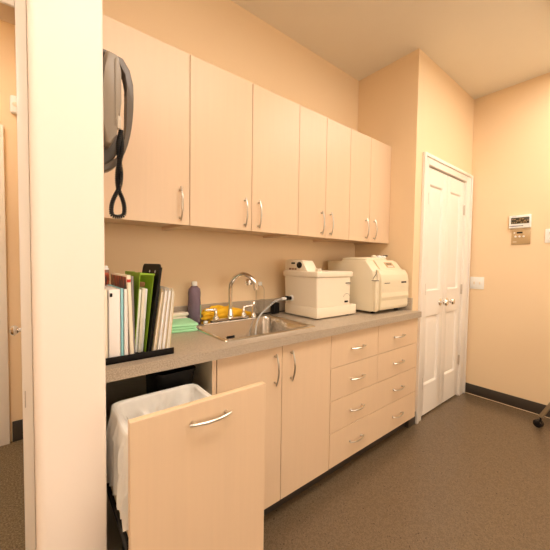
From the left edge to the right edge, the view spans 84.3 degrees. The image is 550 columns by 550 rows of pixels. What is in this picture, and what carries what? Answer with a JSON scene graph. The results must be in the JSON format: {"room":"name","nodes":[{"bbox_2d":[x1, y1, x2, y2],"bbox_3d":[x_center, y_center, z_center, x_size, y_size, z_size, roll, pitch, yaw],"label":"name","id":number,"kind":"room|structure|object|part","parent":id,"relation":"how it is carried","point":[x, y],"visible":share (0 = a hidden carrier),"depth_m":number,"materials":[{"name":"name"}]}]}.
{"room":"medical exam room","nodes":[
{"label":"medical exam room","id":0,"kind":"room"},
{"bbox_2d":[0,20,22,441],"bbox_3d":[-2.549,-0.263,1.515,2.300,2.850,0.120,-1,3,-39],"label":"wall","id":1,"kind":"structure","parent":0,"point":[8,120],"depth_m":2.05,"materials":[{"name":"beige paint"}]},
{"bbox_2d":[0,124,9,445],"bbox_3d":[-2.170,0.090,1.741,0.953,2.135,0.028,-1,3,-39],"label":"door","id":2,"kind":"structure","parent":1,"relation":"in","point":[4,357],"depth_m":2.02,"materials":[{"name":"white paint"}]},
{"bbox_2d":[10,95,16,114],"bbox_3d":[-1.725,-1.133,2.030,0.070,0.120,0.038,-1,3,-39],"label":"wall sensor","id":3,"kind":"object","parent":1,"relation":"attached to","point":[13,102],"visible":0.62,"depth_m":2.01,"materials":[{"name":"white plastic"}]},
{"bbox_2d":[12,419,22,441],"bbox_3d":[-1.756,1.079,2.132,0.130,0.140,0.012,-1,3,-39],"label":"baseboard","id":4,"kind":"structure","parent":1,"relation":"attached to","point":[17,426],"depth_m":2.10,"materials":[{"name":"plastic"}]},
{"bbox_2d":[26,0,106,549],"bbox_3d":[-0.787,-0.224,1.100,0.154,2.850,0.874,-1,3,-39],"label":"wall","id":5,"kind":"structure","parent":0,"point":[65,37],"depth_m":0.77,"materials":[{"name":"beige paint"}]},
{"bbox_2d":[0,3,35,509],"bbox_3d":[-1.759,-0.211,0.441,2.188,2.850,0.120,-1,3,-39],"label":"doorway","id":6,"kind":"structure","parent":5,"relation":"in","point":[7,13],"depth_m":1.07,"materials":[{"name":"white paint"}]},
{"bbox_2d":[10,325,20,335],"bbox_3d":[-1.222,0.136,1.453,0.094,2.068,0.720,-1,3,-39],"label":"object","id":7,"kind":"structure","parent":6,"relation":"attached to","point":[14,330],"depth_m":1.58,"materials":[{"name":"silver metal"}]},
{"bbox_2d":[0,0,35,549],"bbox_3d":[-1.258,0.126,0.773,0.998,2.165,0.016,-1,3,-39],"label":"door frame","id":8,"kind":"structure","parent":6,"relation":"attached to","point":[20,5],"depth_m":1.06,"materials":[{"name":"white paint"}]},
{"bbox_2d":[103,49,133,218],"bbox_3d":[-0.513,-0.418,0.960,0.100,0.493,0.212,-1,3,-39],"label":"wall phone","id":9,"kind":"object","parent":5,"relation":"attached to","point":[115,69],"visible":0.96,"depth_m":0.89,"materials":[{"name":"grey plastic"}]},
{"bbox_3d":[-0.463,-0.297,0.901,0.050,0.257,0.048,-1,3,-39],"label":"coiled cord","id":10,"kind":"part","parent":9,"relation":"part of","materials":[{"name":"black plastic"}]},
{"bbox_2d":[102,0,358,306],"bbox_3d":[-0.104,-0.255,2.129,2.238,2.850,0.120,-1,3,-39],"label":"wall","id":11,"kind":"structure","parent":0,"point":[223,34],"depth_m":1.88,"materials":[{"name":"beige paint"}]},
{"bbox_2d":[102,14,189,230],"bbox_3d":[-0.641,-0.615,1.370,0.412,0.769,0.363,-1,3,-39],"label":"upper cabinet","id":12,"kind":"object","parent":11,"relation":"attached to","point":[156,158],"visible":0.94,"depth_m":1.29,"materials":[{"name":"beige laminate"}]},
{"bbox_3d":[-0.416,-0.320,1.355,0.012,0.153,0.035,-1,3,-39],"label":"handle","id":13,"kind":"part","parent":12,"relation":"part of","materials":[{"name":"silver metal"}]},
{"bbox_2d":[173,298,285,320],"bbox_3d":[-0.105,0.216,2.061,2.096,0.095,0.020,-1,3,-39],"label":"backsplash","id":14,"kind":"structure","parent":11,"relation":"attached to","point":[267,302],"depth_m":1.96,"materials":[{"name":"grey stone"}]},
{"bbox_2d":[166,55,299,237],"bbox_3d":[-0.214,-0.623,1.712,0.678,0.769,0.363,-1,3,-39],"label":"upper cabinet","id":15,"kind":"object","parent":11,"relation":"attached to","point":[244,168],"visible":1,"depth_m":1.56,"materials":[{"name":"beige laminate"}]},
{"bbox_3d":[-0.260,-0.615,1.500,0.340,0.769,0.019,-1,3,-39],"label":"door","id":16,"kind":"part","parent":15,"relation":"part of","materials":[{"name":"beige laminate"}]},
{"bbox_3d":[-0.148,-0.325,1.569,0.012,0.153,0.035,-1,3,-39],"label":"handle","id":17,"kind":"part","parent":15,"relation":"part of","materials":[{"name":"silver metal"}]},
{"bbox_3d":[-0.079,-0.326,1.625,0.012,0.153,0.035,-1,3,-39],"label":"handle","id":18,"kind":"part","parent":15,"relation":"part of","materials":[{"name":"silver metal"}]},
{"bbox_3d":[0.006,-0.620,1.712,0.334,0.769,0.019,-1,3,-39],"label":"door","id":19,"kind":"part","parent":15,"relation":"part of","materials":[{"name":"beige laminate"}]},
{"bbox_2d":[245,279,251,284],"bbox_3d":[-0.169,0.047,1.988,0.042,0.042,0.041,-1,3,-39],"label":"valve","id":20,"kind":"object","parent":11,"relation":"attached to","point":[247,281],"visible":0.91,"depth_m":1.99,"materials":[{"name":"silver metal"}]},
{"bbox_2d":[274,105,350,241],"bbox_3d":[0.241,-0.631,2.076,0.483,0.769,0.363,-1,3,-39],"label":"upper cabinet","id":21,"kind":"object","parent":11,"relation":"attached to","point":[324,142],"visible":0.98,"depth_m":1.94,"materials":[{"name":"beige laminate"}]},
{"bbox_3d":[0.231,-0.624,1.892,0.237,0.769,0.019,-1,3,-39],"label":"door","id":22,"kind":"part","parent":21,"relation":"part of","materials":[{"name":"beige laminate"}]},
{"bbox_3d":[0.306,-0.333,1.933,0.012,0.153,0.035,-1,3,-39],"label":"handle","id":23,"kind":"part","parent":21,"relation":"part of","materials":[{"name":"silver metal"}]},
{"bbox_3d":[0.373,-0.335,1.986,0.012,0.153,0.035,-1,3,-39],"label":"handle","id":24,"kind":"part","parent":21,"relation":"part of","materials":[{"name":"silver metal"}]},
{"bbox_3d":[0.420,-0.627,2.044,0.242,0.769,0.019,-1,3,-39],"label":"door","id":25,"kind":"part","parent":21,"relation":"part of","materials":[{"name":"beige laminate"}]},
{"bbox_2d":[324,129,390,244],"bbox_3d":[0.631,-0.638,2.388,0.512,0.769,0.363,-1,3,-39],"label":"upper cabinet","id":26,"kind":"object","parent":11,"relation":"attached to","point":[370,158],"visible":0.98,"depth_m":2.26,"materials":[{"name":"beige laminate"}]},
{"bbox_3d":[0.609,-0.631,2.195,0.237,0.769,0.019,-1,3,-39],"label":"door","id":27,"kind":"part","parent":26,"relation":"part of","materials":[{"name":"beige laminate"}]},
{"bbox_3d":[0.679,-0.340,2.231,0.012,0.153,0.035,-1,3,-39],"label":"handle","id":28,"kind":"part","parent":26,"relation":"part of","materials":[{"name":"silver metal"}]},
{"bbox_3d":[0.759,-0.342,2.296,0.012,0.153,0.035,-1,3,-39],"label":"handle","id":29,"kind":"part","parent":26,"relation":"part of","materials":[{"name":"silver metal"}]},
{"bbox_3d":[0.810,-0.634,2.356,0.271,0.769,0.019,-1,3,-39],"label":"door","id":30,"kind":"part","parent":26,"relation":"part of","materials":[{"name":"beige laminate"}]},
{"bbox_2d":[0,393,549,549],"bbox_3d":[0.314,1.284,0.659,5.655,0.100,5.153,-1,3,-39],"label":"floor","id":31,"kind":"structure","parent":0,"point":[473,473],"depth_m":1.67,"materials":[{"name":"carpet"}]},
{"bbox_2d":[106,360,264,549],"bbox_3d":[-0.476,0.767,1.204,0.428,0.869,0.936,-1,3,-39],"label":"base cabinet","id":32,"kind":"object","parent":31,"relation":"on","point":[196,468],"visible":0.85,"depth_m":0.86,"materials":[{"name":"wood"}]},
{"bbox_3d":[-0.595,1.076,1.355,0.385,0.018,0.546,-1,3,-39],"label":"panel","id":33,"kind":"part","parent":32,"relation":"part of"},
{"bbox_3d":[-0.411,1.064,1.122,0.332,0.014,0.602,-1,3,-39],"label":"drawer","id":34,"kind":"part","parent":32,"relation":"part of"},
{"bbox_3d":[-0.616,0.673,1.073,0.008,0.025,0.792,-1,3,-39],"label":"rail","id":35,"kind":"part","parent":32,"relation":"part of","materials":[{"name":"black metal"}]},
{"bbox_3d":[-0.500,0.662,0.947,0.014,0.100,0.472,-1,3,-39],"label":"drawer","id":36,"kind":"part","parent":32,"relation":"part of","materials":[{"name":"laminate"}]},
{"bbox_3d":[-0.766,0.695,1.559,0.385,0.758,0.015,-1,3,-39],"label":"panel","id":37,"kind":"part","parent":32,"relation":"part of","materials":[{"name":"beige wood"}]},
{"bbox_2d":[146,365,195,393],"bbox_3d":[-0.440,0.710,1.265,0.160,0.680,0.207,-1,3,-39],"label":"bin","id":38,"kind":"object","parent":32,"relation":"on","point":[158,381],"visible":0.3,"depth_m":1.19,"materials":[{"name":"black plastic"}]},
{"bbox_3d":[-0.431,0.703,1.464,0.018,0.758,0.581,-1,3,-39],"label":"panel","id":39,"kind":"part","parent":32,"relation":"part of","materials":[{"name":"beige wood"}]},
{"bbox_3d":[-0.175,0.402,0.847,0.131,0.012,0.031,-1,3,-39],"label":"handle","id":40,"kind":"part","parent":32,"relation":"part of","materials":[{"name":"silver metal"}]},
{"bbox_3d":[-0.339,0.746,0.987,0.287,0.633,0.294,-1,3,-39],"label":"waste bin","id":41,"kind":"object","parent":32,"relation":"in","visible":0},
{"bbox_2d":[106,384,211,532],"bbox_3d":[-0.344,0.710,0.987,0.357,0.574,0.334,-1,3,-39],"label":"liner","id":42,"kind":"object","parent":41,"relation":"in","point":[121,411],"visible":0.33,"depth_m":0.96,"materials":[{"name":"white plastic"}]},
{"bbox_2d":[216,336,330,515],"bbox_3d":[-0.140,0.754,1.677,0.698,0.868,0.618,-1,3,-39],"label":"base cabinet","id":43,"kind":"object","parent":31,"relation":"on","point":[296,376],"visible":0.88,"depth_m":1.50,"materials":[{"name":"beige laminate"}]},
{"bbox_3d":[-0.111,0.715,1.359,0.343,0.760,0.019,-1,3,-39],"label":"door","id":44,"kind":"part","parent":43,"relation":"part of","materials":[{"name":"beige laminate"}]},
{"bbox_3d":[0.011,0.442,1.408,0.012,0.153,0.035,-1,3,-39],"label":"handle","id":45,"kind":"part","parent":43,"relation":"part of","materials":[{"name":"silver metal"}]},
{"bbox_3d":[0.089,0.441,1.471,0.012,0.153,0.035,-1,3,-39],"label":"handle","id":46,"kind":"part","parent":43,"relation":"part of","materials":[{"name":"silver metal"}]},
{"bbox_3d":[0.161,0.710,1.577,0.348,0.760,0.019,-1,3,-39],"label":"door","id":47,"kind":"part","parent":43,"relation":"part of","materials":[{"name":"beige laminate"}]},
{"bbox_2d":[319,318,417,480],"bbox_3d":[0.513,0.742,2.199,0.973,0.868,0.618,-1,3,-39],"label":"base cabinet","id":48,"kind":"object","parent":31,"relation":"on","point":[373,369],"visible":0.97,"depth_m":1.92,"materials":[{"name":"beige laminate"}]},
{"bbox_2d":[106,298,421,382],"bbox_3d":[0.079,0.247,1.832,2.096,0.134,0.608,-1,3,-39],"label":"countertop","id":49,"kind":"structure","parent":48,"relation":"on","point":[194,347],"depth_m":1.40,"materials":[{"name":"grey laminate"}]},
{"bbox_2d":[105,264,173,364],"bbox_3d":[-0.560,0.123,1.173,0.238,0.335,0.290,-1,3,-39],"label":"file organizer","id":50,"kind":"object","parent":49,"relation":"on","point":[156,269],"visible":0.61,"depth_m":1.12,"materials":[{"name":"black plastic"}]},
{"bbox_2d":[105,289,107,357],"bbox_3d":[-0.634,0.165,1.097,0.014,0.243,0.238,-1,3,-39],"label":"binder","id":51,"kind":"object","parent":50,"relation":"in","point":[106,290],"visible":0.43,"depth_m":1.01,"materials":[{"name":"white plastic"}]},
{"bbox_2d":[105,270,108,285],"bbox_3d":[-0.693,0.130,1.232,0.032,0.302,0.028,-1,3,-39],"label":"catalogue","id":52,"kind":"object","parent":50,"relation":"in","point":[106,271],"visible":0.17,"depth_m":1.22,"materials":[{"name":"red paper"}]},
{"bbox_2d":[105,285,120,357],"bbox_3d":[-0.612,0.165,1.111,0.036,0.243,0.244,-1,3,-39],"label":"binder","id":53,"kind":"object","parent":50,"relation":"in","point":[114,332],"visible":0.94,"depth_m":1.02,"materials":[{"name":"white plastic"}]},
{"bbox_2d":[107,284,123,355],"bbox_3d":[-0.592,0.164,1.125,0.008,0.245,0.228,-1,3,-39],"label":"book","id":54,"kind":"object","parent":50,"relation":"in","point":[121,289],"visible":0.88,"depth_m":1.04,"materials":[{"name":"white paper"}]},
{"bbox_2d":[111,273,133,354],"bbox_3d":[-0.583,0.140,1.153,0.024,0.290,0.273,-1,3,-39],"label":"book","id":55,"kind":"object","parent":50,"relation":"in","point":[123,281],"visible":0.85,"depth_m":1.05,"materials":[{"name":"beige paper"}]},
{"bbox_2d":[123,289,127,354],"bbox_3d":[-0.579,0.165,1.128,0.014,0.243,0.218,-1,3,-39],"label":"book","id":56,"kind":"object","parent":50,"relation":"in","point":[125,302],"visible":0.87,"depth_m":1.04,"materials":[{"name":"white paper"}]},
{"bbox_2d":[131,276,134,353],"bbox_3d":[-0.579,0.142,1.171,0.013,0.285,0.250,-1,3,-39],"label":"book","id":57,"kind":"object","parent":50,"relation":"in","point":[132,277],"visible":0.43,"depth_m":1.07,"materials":[{"name":"white paper"}]},
{"bbox_2d":[105,347,173,364],"bbox_3d":[-0.562,0.279,1.179,0.238,0.024,0.290,-1,3,-39],"label":"tray","id":58,"kind":"object","parent":50,"relation":"on","point":[148,354],"depth_m":1.07,"materials":[{"name":"black plastic"}]},
{"bbox_2d":[125,271,154,351],"bbox_3d":[-0.553,0.137,1.213,0.074,0.301,0.227,-1,3,-39],"label":"book","id":59,"kind":"object","parent":50,"relation":"in","point":[148,278],"visible":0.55,"depth_m":1.15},
{"bbox_3d":[-0.573,0.136,1.198,0.023,0.296,0.225,-1,3,-39],"label":"panel","id":60,"kind":"part","parent":59,"relation":"part of","materials":[{"name":"white paper"}]},
{"bbox_2d":[135,289,140,351],"bbox_3d":[-0.559,0.167,1.190,0.025,0.233,0.168,-1,3,-39],"label":"paper stack","id":61,"kind":"object","parent":59,"relation":"in","point":[139,302],"visible":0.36,"depth_m":1.12,"materials":[{"name":"white paper"}]},
{"bbox_2d":[137,287,144,351],"bbox_3d":[-0.548,0.165,1.194,0.026,0.238,0.174,-1,3,-39],"label":"paper stack","id":62,"kind":"object","parent":59,"relation":"in","point":[142,289],"visible":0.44,"depth_m":1.13,"materials":[{"name":"white paper"}]},
{"bbox_2d":[141,287,147,351],"bbox_3d":[-0.542,0.166,1.203,0.025,0.236,0.168,-1,3,-39],"label":"paper stack","id":63,"kind":"object","parent":59,"relation":"in","point":[145,300],"visible":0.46,"depth_m":1.14,"materials":[{"name":"white paper"}]},
{"bbox_3d":[-0.539,0.140,1.225,0.034,0.296,0.225,-1,3,-39],"label":"panel","id":64,"kind":"part","parent":59,"relation":"part of","materials":[{"name":"white paper"}]},
{"bbox_2d":[151,288,163,350],"bbox_3d":[-0.502,0.166,1.209,0.039,0.239,0.235,-1,3,-39],"label":"folder","id":65,"kind":"object","parent":50,"relation":"in","point":[160,297],"visible":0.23,"depth_m":1.12,"materials":[{"name":"white paper"}]},
{"bbox_2d":[155,290,163,349],"bbox_3d":[-0.502,0.169,1.219,0.036,0.232,0.235,-1,3,-39],"label":"folder","id":66,"kind":"object","parent":50,"relation":"in","point":[162,290],"visible":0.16,"depth_m":1.13,"materials":[{"name":"beige paper"}]},
{"bbox_2d":[157,287,167,349],"bbox_3d":[-0.489,0.164,1.214,0.038,0.242,0.235,-1,3,-39],"label":"folder","id":67,"kind":"object","parent":50,"relation":"in","point":[162,288],"visible":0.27,"depth_m":1.13,"materials":[{"name":"white paper"}]},
{"bbox_2d":[160,289,167,348],"bbox_3d":[-0.488,0.167,1.225,0.033,0.235,0.235,-1,3,-39],"label":"folder","id":68,"kind":"object","parent":50,"relation":"in","point":[166,289],"visible":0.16,"depth_m":1.14,"materials":[{"name":"white paper"}]},
{"bbox_2d":[160,286,170,348],"bbox_3d":[-0.477,0.164,1.225,0.035,0.241,0.235,-1,3,-39],"label":"folder","id":69,"kind":"object","parent":50,"relation":"in","point":[167,288],"visible":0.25,"depth_m":1.14,"materials":[{"name":"white paper"}]},
{"bbox_2d":[165,289,171,348],"bbox_3d":[-0.477,0.167,1.236,0.030,0.235,0.235,-1,3,-39],"label":"folder","id":70,"kind":"object","parent":50,"relation":"in","point":[169,289],"visible":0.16,"depth_m":1.15,"materials":[{"name":"white paper"}]},
{"bbox_2d":[166,288,173,347],"bbox_3d":[-0.467,0.165,1.234,0.030,0.238,0.235,-1,3,-39],"label":"folder","id":71,"kind":"object","parent":50,"relation":"in","point":[172,290],"visible":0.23,"depth_m":1.15,"materials":[{"name":"beige paper"}]},
{"bbox_2d":[169,293,174,347],"bbox_3d":[-0.465,0.169,1.244,0.027,0.230,0.235,-1,3,-39],"label":"folder","id":72,"kind":"object","parent":50,"relation":"in","point":[174,293],"visible":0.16,"depth_m":1.16,"materials":[{"name":"white paper"}]},
{"bbox_2d":[173,312,188,318],"bbox_3d":[-0.535,0.238,1.654,0.135,0.069,0.051,-1,3,-39],"label":"cleaning cloth","id":73,"kind":"object","parent":49,"relation":"on","point":[177,315],"visible":0.21,"depth_m":1.65,"materials":[{"name":"white fabric"}]},
{"bbox_2d":[171,318,197,333],"bbox_3d":[-0.491,0.256,1.552,0.159,0.042,0.173,-1,3,-30],"label":"towel","id":74,"kind":"object","parent":49,"relation":"on","point":[180,325],"visible":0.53,"depth_m":1.50,"materials":[{"name":"green fabric"}]},
{"bbox_2d":[188,281,200,322],"bbox_3d":[-0.452,0.153,1.705,0.072,0.236,0.071,-1,3,-39],"label":"soap bottle","id":75,"kind":"object","parent":49,"relation":"on","point":[194,293],"visible":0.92,"depth_m":1.68,"materials":[{"name":"purple plastic"}]},
{"bbox_2d":[201,305,250,320],"bbox_3d":[-0.291,0.223,1.871,0.350,0.087,0.040,-1,3,-39],"label":"cloth","id":76,"kind":"object","parent":49,"relation":"on","point":[221,310],"visible":0.8,"depth_m":1.82,"materials":[{"name":"yellow fabric"}]},
{"bbox_2d":[205,272,258,321],"bbox_3d":[-0.260,0.124,1.792,0.303,0.284,0.206,0,2,-14],"label":"faucet","id":77,"kind":"object","parent":49,"relation":"on","point":[242,315],"visible":1,"depth_m":1.80,"materials":[{"name":"silver metal"}]},
{"bbox_3d":[-0.363,0.223,1.748,0.090,0.064,0.039,-1,3,-39],"label":"handle","id":78,"kind":"part","parent":77,"relation":"part of","materials":[{"name":"silver metal"}]},
{"bbox_3d":[-0.270,0.259,1.825,0.260,0.012,0.056,-1,3,-39],"label":"deck plate","id":79,"kind":"part","parent":77,"relation":"part of","materials":[{"name":"silver metal"}]},
{"bbox_3d":[-0.191,0.119,1.781,0.198,0.272,0.025,2,3,26],"label":"spout","id":80,"kind":"part","parent":77,"relation":"part of","materials":[{"name":"silver metal"}]},
{"bbox_3d":[-0.175,0.220,1.898,0.090,0.064,0.039,-1,3,-39],"label":"handle","id":81,"kind":"part","parent":77,"relation":"part of","materials":[{"name":"silver metal"}]},
{"bbox_2d":[196,314,314,341],"bbox_3d":[-0.144,0.360,1.677,0.567,0.178,0.480,-1,3,-39],"label":"sink","id":82,"kind":"object","parent":49,"relation":"in","point":[237,329],"visible":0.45,"depth_m":1.80,"materials":[{"name":"metal"}]},
{"bbox_2d":[250,301,256,316],"bbox_3d":[-0.137,0.213,1.929,0.042,0.098,0.041,-1,3,-39],"label":"sprayer","id":83,"kind":"object","parent":82,"relation":"on","point":[253,303],"visible":0.99,"depth_m":1.92,"materials":[{"name":"silver metal"}]},
{"bbox_2d":[256,282,263,314],"bbox_3d":[-0.099,0.154,2.014,0.048,0.220,0.044,-1,3,-39],"label":"clear bottle","id":84,"kind":"object","parent":49,"relation":"on","point":[260,292],"visible":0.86,"depth_m":2.00,"materials":[{"name":"plastic"}]},
{"bbox_2d":[264,302,284,313],"bbox_3d":[0.032,0.225,2.101,0.254,0.074,0.074,-1,3,-39],"label":"power adaptor","id":85,"kind":"object","parent":49,"relation":"on","point":[275,306],"visible":0.89,"depth_m":2.06,"materials":[{"name":"black plastic"}]},
{"bbox_2d":[283,259,355,318],"bbox_3d":[0.302,0.083,2.064,0.406,0.370,0.320,-1,3,-39],"label":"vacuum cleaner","id":86,"kind":"object","parent":49,"relation":"on","point":[315,293],"visible":0.97,"depth_m":1.94,"materials":[{"name":"plastic"}]},
{"bbox_2d":[255,296,291,334],"bbox_3d":[-0.012,0.259,1.925,0.289,0.243,0.034,-1,3,-38],"label":"hose","id":87,"kind":"object","parent":86,"relation":"attached to","point":[285,297],"visible":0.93,"depth_m":1.90,"materials":[{"name":"white plastic"}]},
{"bbox_3d":[0.284,0.102,2.051,0.327,0.184,0.307,-1,3,-39],"label":"tank","id":88,"kind":"part","parent":86,"relation":"part of","materials":[{"name":"beige plastic"}]},
{"bbox_3d":[0.289,-0.009,2.049,0.345,0.038,0.320,-1,3,-39],"label":"lid","id":89,"kind":"part","parent":86,"relation":"part of","materials":[{"name":"beige plastic"}]},
{"bbox_2d":[328,255,407,313],"bbox_3d":[0.714,0.053,2.352,0.412,0.416,0.452,-1,3,-39],"label":"sterilizer","id":90,"kind":"object","parent":49,"relation":"on","point":[377,283],"visible":0.94,"depth_m":2.17,"materials":[{"name":"beige plastic"}]},
{"bbox_3d":[0.690,0.146,2.087,0.033,0.211,0.022,-1,3,-39],"label":"edge post","id":91,"kind":"part","parent":90,"relation":"part of","materials":[{"name":"beige plastic"}]},
{"bbox_3d":[0.820,-0.070,2.236,0.255,0.078,0.069,-1,3,-39],"label":"control panel","id":92,"kind":"part","parent":90,"relation":"part of","materials":[{"name":"beige plastic"}]},
{"bbox_3d":[0.859,0.102,2.211,0.364,0.283,0.047,-1,3,-39],"label":"door","id":93,"kind":"part","parent":90,"relation":"part of","materials":[{"name":"beige plastic"}]},
{"bbox_3d":[0.478,0.608,1.825,0.452,0.182,0.019,-1,3,-39],"label":"drawer","id":94,"kind":"part","parent":48,"relation":"part of","materials":[{"name":"beige laminate"}]},
{"bbox_3d":[0.481,0.420,1.818,0.452,0.188,0.019,-1,3,-39],"label":"drawer","id":95,"kind":"part","parent":48,"relation":"part of","materials":[{"name":"beige laminate"}]},
{"bbox_3d":[0.497,0.985,1.825,0.137,0.012,0.035,-1,3,-39],"label":"handle","id":96,"kind":"part","parent":48,"relation":"part of","materials":[{"name":"silver metal"}]},
{"bbox_3d":[0.499,0.796,1.817,0.137,0.012,0.035,-1,3,-39],"label":"handle","id":97,"kind":"part","parent":48,"relation":"part of","materials":[{"name":"silver metal"}]},
{"bbox_3d":[0.502,0.610,1.810,0.137,0.012,0.035,-1,3,-39],"label":"handle","id":98,"kind":"part","parent":48,"relation":"part of","materials":[{"name":"silver metal"}]},
{"bbox_3d":[0.675,0.980,2.002,0.970,0.196,0.019,-1,3,-39],"label":"drawer","id":99,"kind":"part","parent":48,"relation":"part of","materials":[{"name":"beige laminate"}]},
{"bbox_3d":[0.678,0.789,1.994,0.970,0.180,0.019,-1,3,-39],"label":"drawer","id":100,"kind":"part","parent":48,"relation":"part of","materials":[{"name":"beige laminate"}]},
{"bbox_3d":[0.858,0.601,2.129,0.515,0.182,0.019,-1,3,-39],"label":"drawer","id":101,"kind":"part","parent":48,"relation":"part of","materials":[{"name":"beige laminate"}]},
{"bbox_3d":[0.861,0.413,2.122,0.515,0.188,0.019,-1,3,-39],"label":"drawer","id":102,"kind":"part","parent":48,"relation":"part of","materials":[{"name":"beige laminate"}]},
{"bbox_2d":[533,402,549,427],"bbox_3d":[2.116,0.837,2.068,0.576,0.730,0.594,-1,3,-39],"label":"stand","id":103,"kind":"object","parent":31,"relation":"on","point":[538,423],"visible":1,"depth_m":2.35,"materials":[{"name":"silver metal"}]},
{"bbox_3d":[2.114,0.857,2.236,0.024,0.513,0.274,0,2,-20],"label":"leg","id":104,"kind":"part","parent":103,"relation":"part of","materials":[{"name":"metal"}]},
{"bbox_2d":[355,56,405,265],"bbox_3d":[0.886,-0.260,2.570,0.100,2.850,0.431,-1,3,-39],"label":"wall","id":105,"kind":"structure","parent":0,"point":[381,99],"depth_m":2.43,"materials":[{"name":"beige paint"}]},
{"bbox_2d":[231,0,549,99],"bbox_3d":[0.352,-1.663,0.543,5.654,0.100,5.153,-1,3,-39],"label":"ceiling","id":106,"kind":"structure","parent":0,"point":[486,47],"depth_m":2.09,"materials":[{"name":"paint"}]},
{"bbox_2d":[400,48,473,310],"bbox_3d":[1.440,-0.256,2.674,1.094,2.850,0.100,-1,3,-39],"label":"wall","id":107,"kind":"structure","parent":0,"point":[439,113],"depth_m":2.35,"materials":[{"name":"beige paint"}]},
{"bbox_2d":[405,417,414,427],"bbox_3d":[1.059,1.127,2.378,0.107,0.098,0.028,-1,3,-39],"label":"baseboard","id":108,"kind":"structure","parent":107,"relation":"attached to","point":[409,423],"depth_m":2.35,"materials":[{"name":"plastic"}]},
{"bbox_2d":[421,167,448,415],"bbox_3d":[1.342,0.150,2.535,0.371,2.015,0.104,-1,3,-39],"label":"door","id":109,"kind":"structure","parent":107,"relation":"in","point":[437,193],"depth_m":2.56,"materials":[{"name":"white paint"}]},
{"bbox_3d":[1.445,0.234,2.599,0.062,0.062,0.069,-1,3,-39],"label":"knob","id":110,"kind":"part","parent":109,"relation":"part of","materials":[{"name":"silver metal"}]},
{"bbox_2d":[415,152,472,423],"bbox_3d":[1.475,0.108,2.704,0.977,2.120,0.124,-1,3,-39],"label":"trim","id":111,"kind":"structure","parent":107,"relation":"attached to","point":[429,160],"depth_m":2.58,"materials":[{"name":"white paint"}]},
{"bbox_2d":[439,176,464,403],"bbox_3d":[1.639,0.144,2.772,0.382,2.015,0.104,-1,3,-39],"label":"door","id":112,"kind":"structure","parent":107,"relation":"in","point":[455,207],"depth_m":2.78,"materials":[{"name":"white paint"}]},
{"bbox_3d":[1.550,0.232,2.683,0.062,0.062,0.069,-1,3,-39],"label":"knob","id":113,"kind":"part","parent":112,"relation":"part of","materials":[{"name":"silver metal"}]},
{"bbox_2d":[466,72,549,404],"bbox_3d":[2.821,-0.209,1.921,0.120,2.850,4.104,-1,3,-39],"label":"wall","id":114,"kind":"structure","parent":0,"point":[508,334],"depth_m":2.72,"materials":[{"name":"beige paint"}]},
{"bbox_2d":[470,277,483,288],"bbox_3d":[1.938,0.077,2.920,0.018,0.116,0.117,-1,3,-39],"label":"switch plate","id":115,"kind":"object","parent":114,"relation":"attached to","point":[475,282],"visible":1,"depth_m":2.92,"materials":[{"name":"white plastic"}]},
{"bbox_2d":[465,383,549,417],"bbox_3d":[2.951,1.180,1.683,0.014,0.098,3.442,-1,3,-39],"label":"baseboard","id":116,"kind":"structure","parent":114,"relation":"attached to","point":[506,399],"depth_m":2.75,"materials":[{"name":"plastic"}]},
{"bbox_2d":[509,214,531,228],"bbox_3d":[2.138,-0.466,2.651,0.026,0.112,0.152,-1,3,-39],"label":"control unit","id":117,"kind":"object","parent":114,"relation":"attached to","point":[518,221],"visible":1,"depth_m":2.64,"materials":[{"name":"white plastic"}]},
{"bbox_2d":[511,229,530,244],"bbox_3d":[2.146,-0.331,2.654,0.014,0.125,0.132,-1,3,-39],"label":"plate","id":118,"kind":"object","parent":114,"relation":"attached to","point":[518,236],"visible":1,"depth_m":2.65,"materials":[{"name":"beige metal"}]},
{"bbox_2d":[545,229,549,242],"bbox_3d":[2.271,-0.324,2.501,0.010,0.116,0.074,-1,3,-39],"label":"outlet plate","id":119,"kind":"object","parent":114,"relation":"attached to","point":[547,231],"visible":1,"depth_m":2.52,"materials":[{"name":"white plastic"}]}
]}

